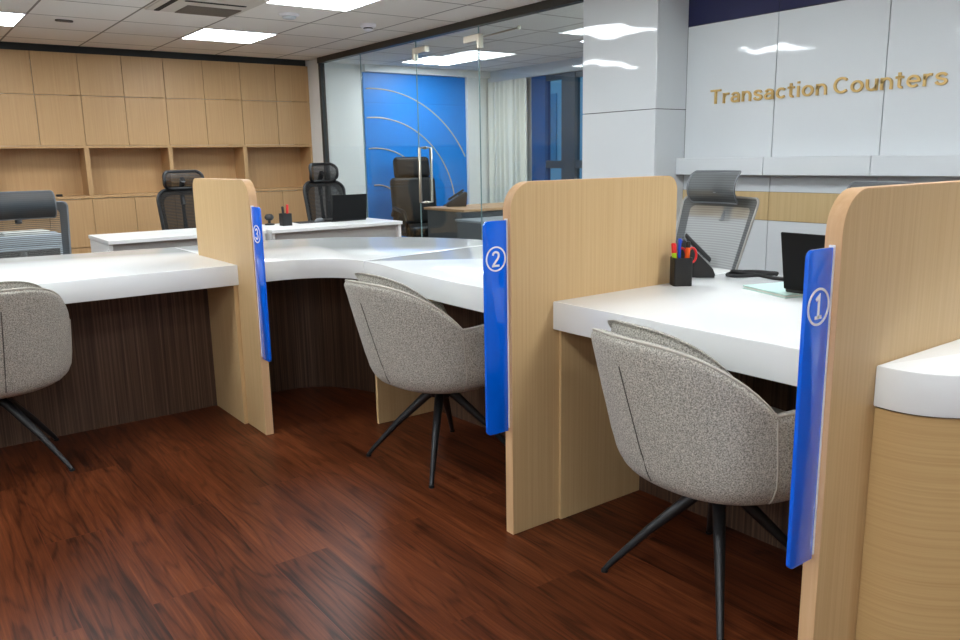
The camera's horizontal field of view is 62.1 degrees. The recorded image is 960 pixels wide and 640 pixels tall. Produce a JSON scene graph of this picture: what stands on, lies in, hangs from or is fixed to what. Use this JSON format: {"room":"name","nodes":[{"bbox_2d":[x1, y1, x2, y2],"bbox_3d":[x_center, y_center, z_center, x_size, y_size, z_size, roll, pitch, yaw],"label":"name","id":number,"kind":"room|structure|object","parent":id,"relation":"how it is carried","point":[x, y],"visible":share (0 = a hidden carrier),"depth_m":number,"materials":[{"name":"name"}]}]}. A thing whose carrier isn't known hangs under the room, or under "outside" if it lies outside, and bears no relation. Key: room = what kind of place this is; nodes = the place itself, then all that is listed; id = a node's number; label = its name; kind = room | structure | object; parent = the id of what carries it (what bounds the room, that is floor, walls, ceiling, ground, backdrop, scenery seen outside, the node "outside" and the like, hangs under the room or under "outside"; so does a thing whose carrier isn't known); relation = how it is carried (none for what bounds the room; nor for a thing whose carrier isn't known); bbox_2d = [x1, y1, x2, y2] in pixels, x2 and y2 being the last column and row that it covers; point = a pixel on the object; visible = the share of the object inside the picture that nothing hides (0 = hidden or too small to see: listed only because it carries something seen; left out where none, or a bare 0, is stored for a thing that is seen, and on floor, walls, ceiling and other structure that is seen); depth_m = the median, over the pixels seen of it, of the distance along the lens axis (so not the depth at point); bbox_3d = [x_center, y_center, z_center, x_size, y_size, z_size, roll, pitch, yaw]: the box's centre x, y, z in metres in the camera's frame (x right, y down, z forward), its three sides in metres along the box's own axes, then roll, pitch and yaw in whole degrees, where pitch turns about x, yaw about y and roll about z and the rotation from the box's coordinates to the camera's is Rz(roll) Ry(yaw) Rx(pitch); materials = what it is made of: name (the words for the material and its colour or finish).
{"room":"bank branch","nodes":[
{"label":"bank branch","id":0,"kind":"room"},
{"bbox_2d":[0,66,296,199],"bbox_3d":[-3.949,-1.451,7.489,10.000,2.436,0.050,-9,14,-36],"label":"wall","id":1,"kind":"structure","parent":0,"point":[30,66],"depth_m":7.82,"materials":[{"name":"white paint"}]},
{"bbox_2d":[0,41,308,65],"bbox_3d":[-4.873,-2.282,6.299,7.350,0.201,0.570,-9,14,-36],"label":"trim","id":2,"kind":"structure","parent":1,"relation":"attached to","point":[3,45],"depth_m":7.38,"materials":[{"name":"black metal"}]},
{"bbox_2d":[0,0,583,71],"bbox_3d":[-0.459,-1.539,2.421,9.700,0.030,11.220,-9,14,-36],"label":"ceiling","id":3,"kind":"structure","parent":0,"point":[118,24],"depth_m":6.30,"materials":[{"name":"tile"}]},
{"bbox_2d":[0,11,25,26],"bbox_3d":[-3.507,-2.088,5.487,0.600,0.006,0.600,-9,14,-36],"label":"recessed light","id":4,"kind":"object","parent":3,"relation":"in","point":[11,19],"visible":1,"depth_m":5.58,"materials":[{"name":"white plastic"}]},
{"bbox_2d":[55,19,72,22],"bbox_3d":[-2.972,-2.138,5.697,0.120,0.012,0.050,-11,15,-41],"label":"ceiling sensor","id":5,"kind":"object","parent":3,"relation":"attached to","point":[56,20],"visible":1,"depth_m":5.68,"materials":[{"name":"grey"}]},
{"bbox_2d":[145,0,270,17],"bbox_3d":[-1.696,-2.033,5.084,0.590,0.018,1.020,-9,14,-36],"label":"air conditioner","id":6,"kind":"object","parent":3,"relation":"attached to","point":[218,8],"visible":1,"depth_m":5.23,"materials":[{"name":"grey"}]},
{"bbox_2d":[175,5,241,16],"bbox_3d":[-1.842,-2.089,5.400,0.360,0.007,0.290,-9,14,-36],"label":"grille","id":7,"kind":"object","parent":6,"relation":"attached to","point":[185,9],"depth_m":5.37,"materials":[{"name":"brown"}]},
{"bbox_2d":[180,28,277,43],"bbox_3d":[-2.063,-2.328,6.540,0.600,0.006,0.600,-9,14,-36],"label":"recessed light","id":8,"kind":"object","parent":3,"relation":"in","point":[208,34],"visible":1,"depth_m":6.52,"materials":[{"name":"white plastic"}]},
{"bbox_2d":[279,12,298,19],"bbox_3d":[-1.345,-2.138,5.623,0.144,0.038,0.144,-9,14,-36],"label":"smoke detector","id":9,"kind":"object","parent":3,"relation":"attached to","point":[285,15],"visible":1,"depth_m":5.58,"materials":[{"name":"white plastic"}]},
{"bbox_2d":[266,0,379,11],"bbox_3d":[-0.986,-2.059,5.123,0.600,0.006,0.600,-9,14,-36],"label":"recessed light","id":10,"kind":"object","parent":3,"relation":"in","point":[338,5],"visible":0.91,"depth_m":5.25,"materials":[{"name":"white plastic"}]},
{"bbox_2d":[360,23,375,30],"bbox_3d":[-0.855,-2.235,6.096,0.120,0.053,0.120,-9,14,-36],"label":"smoke detector","id":11,"kind":"object","parent":3,"relation":"attached to","point":[366,26],"visible":1,"depth_m":6.06,"materials":[{"name":"white plastic"}]},
{"bbox_2d":[400,56,477,64],"bbox_3d":[-0.428,-2.740,8.428,0.600,0.006,0.600,-9,14,-36],"label":"recessed light","id":12,"kind":"object","parent":3,"relation":"in","point":[433,60],"visible":0.81,"depth_m":8.42,"materials":[{"name":"white plastic"}]},
{"bbox_2d":[305,59,330,162],"bbox_3d":[-1.796,-1.635,8.583,0.065,2.286,0.750,-9,14,-36],"label":"wall","id":13,"kind":"structure","parent":0,"point":[312,65],"depth_m":8.28,"materials":[{"name":"white paint"}]},
{"bbox_2d":[326,63,367,201],"bbox_3d":[-0.721,-1.806,9.335,2.580,2.286,0.060,-9,14,-36],"label":"wall","id":14,"kind":"structure","parent":0,"point":[343,80],"depth_m":8.68,"materials":[{"name":"white paint"}]},
{"bbox_2d":[362,72,466,236],"bbox_3d":[-0.713,-1.734,9.297,1.370,2.158,0.026,-9,14,-36],"label":"wall panel","id":15,"kind":"object","parent":14,"relation":"attached to","point":[389,100],"visible":0.63,"depth_m":9.13,"materials":[{"name":"blue"}]},
{"bbox_2d":[361,64,489,78],"bbox_3d":[-0.587,-2.847,9.145,1.710,0.076,0.090,-9,14,-36],"label":"trim","id":16,"kind":"structure","parent":14,"relation":"attached to","point":[372,68],"depth_m":9.05,"materials":[{"name":"white paint"}]},
{"bbox_2d":[0,386,802,639],"bbox_3d":[-0.071,0.561,3.481,11.000,0.050,11.800,-9,14,-36],"label":"floor","id":17,"kind":"structure","parent":0,"point":[202,523],"depth_m":2.55,"materials":[{"name":"brown wood"}]},
{"bbox_2d":[0,190,71,258],"bbox_3d":[-2.636,-0.222,4.745,0.646,1.070,0.638,-11,15,-40],"label":"office chair","id":18,"kind":"object","parent":17,"relation":"on","point":[18,206],"visible":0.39,"depth_m":4.86,"materials":[{"name":"grey fabric"}]},
{"bbox_2d":[0,281,74,471],"bbox_3d":[-1.941,0.219,3.183,0.610,0.806,0.678,-11,15,-41],"label":"chair","id":19,"kind":"object","parent":17,"relation":"on","point":[36,339],"visible":1,"depth_m":3.05,"materials":[{"name":"beige fabric"}]},
{"bbox_2d":[0,281,41,289],"bbox_3d":[-1.829,0.013,3.006,0.456,0.336,0.241,-11,15,-41],"label":"cushion","id":20,"kind":"object","parent":19,"relation":"on","point":[3,284],"depth_m":2.95,"materials":[{"name":"grey fabric"}]},
{"bbox_2d":[0,49,95,253],"bbox_3d":[-3.956,-1.260,7.183,0.732,2.185,0.420,-9,14,-36],"label":"cupboard","id":21,"kind":"object","parent":17,"relation":"on","point":[57,162],"visible":0.56,"depth_m":7.03,"materials":[{"name":"brown wood"}]},
{"bbox_2d":[55,195,91,199],"bbox_3d":[-3.912,-1.094,7.160,0.732,0.024,0.280,-9,14,-36],"label":"niche shelf","id":22,"kind":"object","parent":21,"relation":"attached to","point":[78,197],"depth_m":7.21,"materials":[{"name":"brown wood"}]},
{"bbox_2d":[0,247,247,447],"bbox_3d":[-2.663,0.205,3.429,2.882,0.760,1.416,-9,14,-36],"label":"countertop","id":23,"kind":"structure","parent":17,"relation":"on","point":[156,332],"depth_m":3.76,"materials":[{"name":"white"}]},
{"bbox_2d":[76,53,171,233],"bbox_3d":[-3.369,-1.358,7.611,0.732,2.185,0.420,-9,14,-36],"label":"cupboard","id":24,"kind":"object","parent":17,"relation":"on","point":[125,118],"visible":0.55,"depth_m":7.41,"materials":[{"name":"brown wood"}]},
{"bbox_2d":[92,192,158,197],"bbox_3d":[-3.324,-1.191,7.587,0.732,0.024,0.280,-9,14,-36],"label":"niche shelf","id":25,"kind":"object","parent":24,"relation":"attached to","point":[94,194],"depth_m":7.52,"materials":[{"name":"brown wood"}]},
{"bbox_2d":[88,228,265,252],"bbox_3d":[-2.123,-0.256,5.705,1.055,0.740,0.600,-9,14,-36],"label":"desk","id":26,"kind":"object","parent":17,"relation":"on","point":[174,237],"visible":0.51,"depth_m":5.36,"materials":[{"name":"white laminate"}]},
{"bbox_2d":[156,170,203,229],"bbox_3d":[-2.256,-0.600,6.333,0.646,1.166,0.638,-9,14,-33],"label":"office chair","id":27,"kind":"object","parent":17,"relation":"on","point":[175,203],"visible":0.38,"depth_m":6.42,"materials":[{"name":"black fabric"}]},
{"bbox_2d":[162,58,246,178],"bbox_3d":[-2.782,-1.455,8.039,0.732,2.185,0.420,-9,14,-36],"label":"cupboard","id":28,"kind":"object","parent":17,"relation":"on","point":[206,136],"visible":0.49,"depth_m":7.79,"materials":[{"name":"brown wood"}]},
{"bbox_2d":[193,178,273,434],"bbox_3d":[-1.191,-0.095,3.814,0.036,1.144,0.752,-9,14,-36],"label":"divider panel","id":29,"kind":"object","parent":17,"relation":"on","point":[222,207],"visible":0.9,"depth_m":3.63,"materials":[{"name":"brown wood"}]},
{"bbox_2d":[250,206,271,361],"bbox_3d":[-0.947,-0.153,3.454,0.013,0.677,0.090,-9,14,-36],"label":"number sign","id":30,"kind":"object","parent":29,"relation":"attached to","point":[256,218],"visible":1,"depth_m":3.44,"materials":[{"name":"blue plastic"}]},
{"bbox_2d":[239,63,312,223],"bbox_3d":[-2.195,-1.552,8.466,0.732,2.185,0.420,-9,14,-36],"label":"cupboard","id":31,"kind":"object","parent":17,"relation":"on","point":[277,135],"visible":0.52,"depth_m":8.28,"materials":[{"name":"brown wood"}]},
{"bbox_2d":[255,187,302,191],"bbox_3d":[-2.150,-1.386,8.443,0.732,0.024,0.280,-9,14,-36],"label":"niche shelf","id":32,"kind":"object","parent":31,"relation":"attached to","point":[275,189],"depth_m":8.37,"materials":[{"name":"brown wood"}]},
{"bbox_2d":[303,163,345,220],"bbox_3d":[-1.265,-0.781,7.055,0.646,1.201,0.642,-9,14,-36],"label":"office chair","id":33,"kind":"object","parent":17,"relation":"on","point":[323,183],"visible":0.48,"depth_m":7.16,"materials":[{"name":"black fabric"}]},
{"bbox_2d":[175,237,482,392],"bbox_3d":[-0.689,-0.028,4.402,1.472,0.760,1.394,-9,14,-36],"label":"countertop","id":34,"kind":"structure","parent":17,"relation":"on","point":[315,340],"depth_m":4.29,"materials":[{"name":"white"}]},
{"bbox_2d":[262,218,402,239],"bbox_3d":[-1.211,-0.391,6.290,1.085,0.740,0.570,-9,14,-36],"label":"desk","id":35,"kind":"object","parent":17,"relation":"on","point":[370,227],"visible":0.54,"depth_m":6.08,"materials":[{"name":"white laminate"}]},
{"bbox_2d":[264,214,274,224],"bbox_3d":[-1.625,-0.776,6.150,0.078,0.085,0.078,-9,14,-36],"label":"camera","id":36,"kind":"object","parent":35,"relation":"on","point":[269,217],"visible":1,"depth_m":6.13,"materials":[{"name":"black plastic"}]},
{"bbox_2d":[279,213,291,225],"bbox_3d":[-1.478,-0.764,6.061,0.076,0.092,0.076,-9,14,-36],"label":"pen holder","id":37,"kind":"object","parent":35,"relation":"on","point":[285,219],"visible":1,"depth_m":6.03,"materials":[{"name":"black plastic"}]},
{"bbox_2d":[293,221,328,223],"bbox_3d":[-1.328,-0.785,6.374,0.300,0.003,0.190,-8,13,-30],"label":"desk pad","id":38,"kind":"object","parent":35,"relation":"on","point":[300,222],"visible":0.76,"depth_m":6.31,"materials":[{"name":"black rubber"}]},
{"bbox_2d":[315,218,323,221],"bbox_3d":[-1.285,-0.803,6.378,0.060,0.029,0.096,6,13,30],"label":"computer mouse","id":39,"kind":"object","parent":38,"relation":"on","point":[317,219],"visible":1,"depth_m":6.35,"materials":[{"name":"grey plastic"}]},
{"bbox_2d":[324,194,366,221],"bbox_3d":[-1.108,-0.913,6.463,0.315,0.211,0.225,-10,15,-39],"label":"laptop","id":40,"kind":"object","parent":35,"relation":"on","point":[351,207],"visible":0.98,"depth_m":6.38,"materials":[{"name":"black plastic"}]},
{"bbox_2d":[390,157,445,236],"bbox_3d":[-0.621,-1.146,8.689,0.667,1.245,0.696,-7,13,-26],"label":"chair","id":41,"kind":"object","parent":17,"relation":"on","point":[404,187],"visible":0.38,"depth_m":8.77,"materials":[{"name":"black leather"}]},
{"bbox_2d":[344,273,505,488],"bbox_3d":[-0.199,0.183,3.204,0.678,0.806,0.610,-11,15,-41],"label":"chair","id":42,"kind":"object","parent":17,"relation":"on","point":[410,342],"visible":0.86,"depth_m":2.94,"materials":[{"name":"beige fabric"}]},
{"bbox_2d":[355,273,432,304],"bbox_3d":[-0.335,-0.022,3.044,0.241,0.336,0.456,-11,15,-41],"label":"cushion","id":43,"kind":"object","parent":42,"relation":"on","point":[388,291],"depth_m":2.87,"materials":[{"name":"grey fabric"}]},
{"bbox_2d":[424,202,503,237],"bbox_3d":[0.236,-0.831,8.329,1.480,0.740,0.700,-9,14,-36],"label":"office desk","id":44,"kind":"object","parent":17,"relation":"on","point":[442,223],"visible":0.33,"depth_m":7.86,"materials":[{"name":"grey"}]},
{"bbox_2d":[446,189,466,206],"bbox_3d":[-0.241,-1.242,8.112,0.215,0.170,0.150,-2,12,-6],"label":"desk phone","id":45,"kind":"object","parent":44,"relation":"on","point":[460,200],"visible":1,"depth_m":8.05,"materials":[{"name":"black plastic"}]},
{"bbox_2d":[455,216,502,239],"bbox_3d":[0.319,-0.651,7.638,1.000,0.660,0.500,-9,14,-36],"label":"base cabinet","id":46,"kind":"object","parent":17,"relation":"on","point":[467,228],"visible":0.21,"depth_m":7.36,"materials":[{"name":"grey"}]},
{"bbox_2d":[364,246,729,435],"bbox_3d":[0.200,0.125,3.570,1.059,0.760,1.522,-9,14,-36],"label":"countertop","id":47,"kind":"structure","parent":17,"relation":"on","point":[453,278],"depth_m":3.61,"materials":[{"name":"white"}]},
{"bbox_2d":[364,246,729,312],"bbox_3d":[0.195,-0.201,3.504,1.059,0.094,1.522,-9,14,-36],"label":"countertop","id":48,"kind":"structure","parent":47,"relation":"on","point":[454,277],"depth_m":3.31,"materials":[{"name":"white"}]},
{"bbox_2d":[681,233,714,277],"bbox_3d":[0.827,-0.252,3.043,0.129,0.166,0.108,1,12,9],"label":"desk phone","id":49,"kind":"object","parent":47,"relation":"on","point":[701,268],"visible":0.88,"depth_m":3.00,"materials":[{"name":"black plastic"}]},
{"bbox_2d":[503,176,676,534],"bbox_3d":[0.397,0.093,2.747,0.767,1.144,0.036,-9,14,-36],"label":"divider panel","id":50,"kind":"object","parent":17,"relation":"on","point":[568,238],"visible":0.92,"depth_m":2.61,"materials":[{"name":"brown wood"}]},
{"bbox_2d":[482,219,509,434],"bbox_3d":[0.051,0.029,2.471,0.090,0.677,0.013,-9,14,-36],"label":"number sign","id":51,"kind":"object","parent":50,"relation":"attached to","point":[495,233],"visible":1,"depth_m":2.46,"materials":[{"name":"blue plastic"}]},
{"bbox_2d":[553,273,802,550],"bbox_3d":[0.950,0.321,2.537,1.002,0.760,1.055,-9,14,-36],"label":"counter desk","id":52,"kind":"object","parent":17,"relation":"on","point":[754,336],"depth_m":2.56,"materials":[{"name":"white"}]},
{"bbox_2d":[553,273,802,386],"bbox_3d":[0.944,-0.005,2.471,1.002,0.094,1.055,-9,14,-36],"label":"countertop","id":53,"kind":"structure","parent":52,"relation":"on","point":[747,332],"depth_m":2.33,"materials":[{"name":"white"}]},
{"bbox_2d":[669,256,692,286],"bbox_3d":[0.715,-0.174,2.837,0.066,0.100,0.066,-1,11,-2],"label":"pen holder","id":54,"kind":"object","parent":52,"relation":"on","point":[680,268],"visible":0.9,"depth_m":2.81,"materials":[{"name":"black plastic"}]},
{"bbox_2d":[671,243,676,257],"bbox_3d":[0.690,-0.201,2.830,0.027,0.145,0.021,6,13,31],"label":"pen","id":55,"kind":"object","parent":54,"relation":"in","point":[673,245],"visible":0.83,"depth_m":2.82,"materials":[{"name":"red plastic"}]},
{"bbox_2d":[677,238,681,257],"bbox_3d":[0.709,-0.210,2.838,0.016,0.159,0.013,-3,13,-10],"label":"ballpoint pen","id":56,"kind":"object","parent":54,"relation":"in","point":[679,239],"visible":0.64,"depth_m":2.82,"materials":[{"name":"blue plastic"}]},
{"bbox_2d":[677,247,696,262],"bbox_3d":[0.736,-0.198,2.841,0.074,0.126,0.008,0,11,3],"label":"scissors","id":57,"kind":"object","parent":54,"relation":"in","point":[683,248],"visible":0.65,"depth_m":2.83,"materials":[{"name":"red plastic"}]},
{"bbox_2d":[685,241,690,257],"bbox_3d":[0.735,-0.204,2.829,0.021,0.149,0.019,0,12,5],"label":"marker pen","id":58,"kind":"object","parent":54,"relation":"in","point":[688,243],"visible":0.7,"depth_m":2.81,"materials":[{"name":"orange plastic"}]},
{"bbox_2d":[725,269,782,280],"bbox_3d":[1.042,-0.174,2.994,0.226,0.028,0.133,6,14,33],"label":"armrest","id":59,"kind":"object","parent":52,"relation":"on","point":[733,273],"visible":1,"depth_m":2.96,"materials":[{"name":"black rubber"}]},
{"bbox_2d":[743,282,802,297],"bbox_3d":[1.082,-0.106,2.691,0.300,0.012,0.220,-5,12,-17],"label":"document folder","id":60,"kind":"object","parent":52,"relation":"on","point":[776,289],"visible":0.43,"depth_m":2.66,"materials":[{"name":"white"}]},
{"bbox_2d":[781,232,824,293],"bbox_3d":[1.144,-0.172,2.483,0.228,0.197,0.330,-9,14,-33],"label":"laptop","id":61,"kind":"object","parent":60,"relation":"on","point":[795,246],"visible":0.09,"depth_m":2.52,"materials":[{"name":"black plastic"}]},
{"bbox_2d":[591,320,802,639],"bbox_3d":[0.626,0.371,2.206,0.678,0.806,0.610,-7,13,-29],"label":"chair","id":62,"kind":"object","parent":17,"relation":"on","point":[678,418],"visible":0.88,"depth_m":1.94,"materials":[{"name":"beige fabric"}]},
{"bbox_2d":[607,320,731,375],"bbox_3d":[0.470,0.161,2.074,0.241,0.336,0.456,-7,13,-29],"label":"cushion","id":63,"kind":"object","parent":62,"relation":"on","point":[669,355],"depth_m":1.90,"materials":[{"name":"grey fabric"}]},
{"bbox_2d":[770,406,785,412],"bbox_3d":[0.694,0.316,2.234,0.455,0.090,0.516,-7,13,-29],"label":"seat cushion","id":64,"kind":"object","parent":62,"relation":"on","point":[776,410],"depth_m":2.29,"materials":[{"name":"grey fabric"}]},
{"bbox_2d":[676,170,759,269],"bbox_3d":[0.984,-0.146,3.887,0.719,1.137,0.646,-8,14,-32],"label":"office chair","id":65,"kind":"object","parent":17,"relation":"on","point":[720,221],"visible":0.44,"depth_m":3.94,"materials":[{"name":"grey fabric"}]},
{"bbox_2d":[798,180,959,639],"bbox_3d":[1.025,0.251,1.910,0.779,1.144,0.036,-9,14,-36],"label":"divider panel","id":66,"kind":"object","parent":17,"relation":"on","point":[896,293],"visible":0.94,"depth_m":1.73,"materials":[{"name":"brown wood"}]},
{"bbox_2d":[786,245,835,568],"bbox_3d":[0.674,0.188,1.631,0.090,0.677,0.013,-9,14,-36],"label":"number sign","id":67,"kind":"object","parent":66,"relation":"attached to","point":[819,263],"visible":1,"depth_m":1.62,"materials":[{"name":"blue plastic"}]},
{"bbox_2d":[847,181,913,188],"bbox_3d":[1.471,0.008,3.192,0.667,1.094,0.646,-9,14,-36],"label":"office chair","id":68,"kind":"object","parent":17,"relation":"on","point":[855,183],"visible":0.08,"depth_m":3.25,"materials":[{"name":"grey"}]},
{"bbox_2d":[855,339,959,639],"bbox_3d":[1.354,0.424,1.996,1.012,0.760,0.278,-9,14,-36],"label":"counter","id":69,"kind":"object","parent":17,"relation":"on","point":[909,589],"depth_m":1.74,"materials":[{"name":"white wood"}]},
{"bbox_2d":[873,339,959,417],"bbox_3d":[1.349,0.098,1.929,1.012,0.094,0.275,-9,14,-36],"label":"countertop","id":70,"kind":"structure","parent":69,"relation":"on","point":[926,382],"depth_m":1.69,"materials":[{"name":"white"}]},
{"bbox_3d":[-3.292,-0.110,5.479,0.950,0.585,0.600,-9,14,-36],"label":"side table","id":71,"kind":"object","parent":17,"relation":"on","visible":0},
{"bbox_2d":[0,232,62,257],"bbox_3d":[-3.150,-0.506,5.519,0.450,0.170,0.390,-9,14,-36],"label":"printer","id":72,"kind":"object","parent":71,"relation":"on","point":[50,232],"visible":0.25,"depth_m":5.39,"materials":[{"name":"white plastic"}]},
{"bbox_2d":[0,229,49,236],"bbox_3d":[-3.150,-0.602,5.506,0.280,0.022,0.200,-11,15,-41],"label":"paper stack","id":73,"kind":"object","parent":72,"relation":"on","point":[34,229],"visible":0.5,"depth_m":5.45,"materials":[{"name":"white paper"}]},
{"bbox_2d":[317,0,583,239],"bbox_3d":[-0.463,-1.266,6.773,0.060,2.236,3.804,-9,14,-36],"label":"frame","id":74,"kind":"object","parent":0,"point":[546,5],"visible":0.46,"depth_m":6.52,"materials":[{"name":"grey metal"}]},
{"bbox_2d":[412,26,520,203],"bbox_3d":[-0.134,-1.158,6.351,0.140,2.158,1.330,-9,14,-36],"label":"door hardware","id":75,"kind":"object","parent":74,"relation":"attached to","point":[478,38],"depth_m":6.65,"materials":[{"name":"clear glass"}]},
{"bbox_2d":[465,77,489,203],"bbox_3d":[-0.001,-1.854,9.797,0.375,2.170,0.060,-9,14,-36],"label":"wall","id":76,"kind":"structure","parent":0,"point":[471,84],"depth_m":9.69,"materials":[{"name":"white paint"}]},
{"bbox_2d":[488,57,582,180],"bbox_3d":[1.448,-1.610,8.226,0.150,2.266,4.500,-9,14,-36],"label":"wall","id":77,"kind":"structure","parent":0,"point":[575,64],"depth_m":9.15,"materials":[{"name":"grey paint"}]},
{"bbox_2d":[488,78,526,202],"bbox_3d":[0.324,-1.789,9.561,0.075,2.085,0.720,-9,14,-36],"label":"curtain","id":78,"kind":"object","parent":77,"relation":"hanging from","point":[507,99],"visible":0.65,"depth_m":9.46,"materials":[{"name":"white fabric"}]},
{"bbox_2d":[531,70,582,180],"bbox_3d":[1.715,-1.615,7.867,0.080,1.810,3.617,-9,14,-36],"label":"window","id":79,"kind":"structure","parent":77,"relation":"in","point":[570,164],"depth_m":8.85,"materials":[{"name":"blue"}]},
{"bbox_2d":[582,0,688,227],"bbox_3d":[0.969,-0.955,5.112,0.273,2.236,0.618,-9,14,-36],"label":"column","id":80,"kind":"structure","parent":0,"point":[635,51],"depth_m":4.85,"materials":[{"name":"white"}]},
{"bbox_2d":[676,0,959,275],"bbox_3d":[3.113,-0.518,2.521,0.178,2.336,6.800,-9,14,-36],"label":"wall","id":81,"kind":"structure","parent":0,"point":[796,155],"depth_m":4.22,"materials":[{"name":"white paint"}]},
{"bbox_2d":[710,72,947,103],"bbox_3d":[1.759,-1.220,4.190,0.011,0.085,1.322,-9,14,-36],"label":"sign lettering","id":82,"kind":"object","parent":81,"relation":"attached to","point":[899,77],"depth_m":4.09,"materials":[{"name":"gold metal"}]},
{"label":"outside","id":83,"kind":"structure","parent":0,"visible":0},
{"bbox_2d":[550,77,584,179],"bbox_3d":[2.859,-1.025,15.950,0.530,14.000,22.000,-9,14,-36],"label":"neighbouring building","id":84,"kind":"structure","parent":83,"point":[555,86],"depth_m":16.56,"materials":[{"name":"blue"}]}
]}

